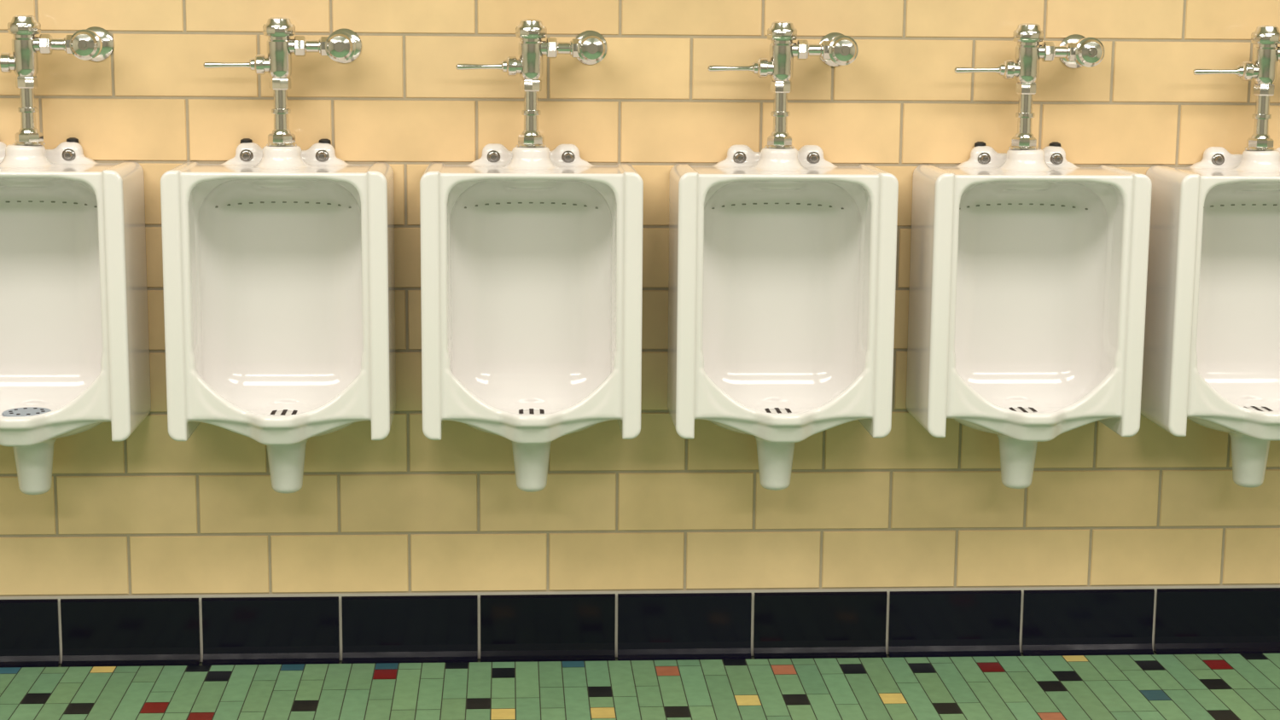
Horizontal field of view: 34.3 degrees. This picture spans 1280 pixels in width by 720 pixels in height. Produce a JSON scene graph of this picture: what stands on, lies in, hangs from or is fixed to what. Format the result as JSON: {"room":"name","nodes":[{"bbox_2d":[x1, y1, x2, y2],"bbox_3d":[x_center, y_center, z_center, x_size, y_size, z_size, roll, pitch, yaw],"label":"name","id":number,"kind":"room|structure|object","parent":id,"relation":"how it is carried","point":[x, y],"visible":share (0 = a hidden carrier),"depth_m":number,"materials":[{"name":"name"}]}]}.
{"room":"public restroom","nodes":[
{"label":"public restroom","id":0,"kind":"room"},
{"bbox_2d":[0,0,1279,597],"bbox_3d":[-0.047,-0.704,4.477,7.200,2.750,0.150,0,10,-4],"label":"wall","id":1,"kind":"structure","parent":0,"point":[149,512],"depth_m":4.50,"materials":[{"name":"tile"}]},
{"bbox_2d":[0,137,151,494],"bbox_3d":[-1.269,-0.080,4.280,0.452,0.740,0.296,0,10,-4],"label":"urinal","id":2,"kind":"object","parent":1,"relation":"attached to","point":[74,343],"visible":1,"depth_m":4.34,"materials":[{"name":"ceramic"}]},
{"bbox_2d":[0,15,113,145],"bbox_3d":[-1.257,-0.578,4.274,0.318,0.264,0.140,0,10,-4],"label":"valve","id":3,"kind":"object","parent":2,"relation":"attached to","point":[96,43],"visible":1,"depth_m":4.23,"materials":[{"name":"silver metal"}]},
{"bbox_2d":[160,138,395,494],"bbox_3d":[-0.744,-0.081,4.313,0.452,0.740,0.296,0,10,-4],"label":"urinal","id":4,"kind":"object","parent":1,"relation":"attached to","point":[279,270],"visible":1,"depth_m":4.35,"materials":[{"name":"ceramic"}]},
{"bbox_2d":[203,17,361,146],"bbox_3d":[-0.742,-0.579,4.307,0.318,0.264,0.140,0,10,-4],"label":"valve","id":5,"kind":"object","parent":4,"relation":"attached to","point":[344,45],"visible":1,"depth_m":4.26,"materials":[{"name":"silver metal"}]},
{"bbox_2d":[419,143,643,492],"bbox_3d":[-0.227,-0.078,4.346,0.452,0.732,0.294,0,10,-4],"label":"urinal","id":6,"kind":"object","parent":1,"relation":"attached to","point":[532,258],"visible":1,"depth_m":4.39,"materials":[{"name":"ceramic"}]},
{"bbox_2d":[455,18,607,147],"bbox_3d":[-0.225,-0.580,4.339,0.318,0.264,0.140,0,10,-4],"label":"valve","id":7,"kind":"object","parent":6,"relation":"attached to","point":[590,47],"visible":1,"depth_m":4.29,"materials":[{"name":"silver metal"}]},
{"bbox_2d":[0,585,1279,668],"bbox_3d":[-0.052,0.591,4.609,7.200,0.152,0.029,0,10,-4],"label":"baseboard","id":8,"kind":"structure","parent":1,"relation":"attached to","point":[377,628],"depth_m":4.62,"materials":[{"name":"tile"}]},
{"bbox_2d":[667,144,898,490],"bbox_3d":[0.295,-0.079,4.379,0.452,0.732,0.294,0,10,-4],"label":"urinal","id":9,"kind":"object","parent":1,"relation":"attached to","point":[782,266],"visible":1,"depth_m":4.42,"materials":[{"name":"ceramic"}]},
{"bbox_2d":[707,21,858,148],"bbox_3d":[0.298,-0.581,4.372,0.318,0.264,0.140,0,10,-4],"label":"valve","id":10,"kind":"object","parent":9,"relation":"attached to","point":[834,49],"visible":1,"depth_m":4.33,"materials":[{"name":"silver metal"}]},
{"bbox_2d":[905,141,1151,488],"bbox_3d":[0.823,-0.084,4.412,0.452,0.740,0.296,0,10,-4],"label":"urinal","id":11,"kind":"object","parent":1,"relation":"attached to","point":[1028,268],"visible":1,"depth_m":4.45,"materials":[{"name":"ceramic"}]},
{"bbox_2d":[954,23,1104,149],"bbox_3d":[0.819,-0.583,4.405,0.318,0.264,0.140,0,10,-4],"label":"valve","id":12,"kind":"object","parent":11,"relation":"attached to","point":[1075,50],"visible":1,"depth_m":4.36,"materials":[{"name":"silver metal"}]},
{"bbox_2d":[1140,146,1279,488],"bbox_3d":[1.335,-0.082,4.444,0.452,0.732,0.294,0,10,-4],"label":"urinal","id":13,"kind":"object","parent":1,"relation":"attached to","point":[1212,346],"visible":0.96,"depth_m":4.48,"materials":[{"name":"ceramic"}]},
{"bbox_2d":[1192,25,1279,151],"bbox_3d":[1.331,-0.584,4.437,0.318,0.264,0.140,0,10,-4],"label":"valve","id":14,"kind":"object","parent":13,"relation":"attached to","point":[1265,38],"visible":1,"depth_m":4.40,"materials":[{"name":"silver metal"}]},
{"bbox_2d":[0,651,1279,719],"bbox_3d":[0.142,1.247,1.551,7.200,0.120,6.583,0,10,-4],"label":"floor","id":15,"kind":"structure","parent":0,"point":[1219,686],"depth_m":4.41,"materials":[{"name":"tile"}]}
]}

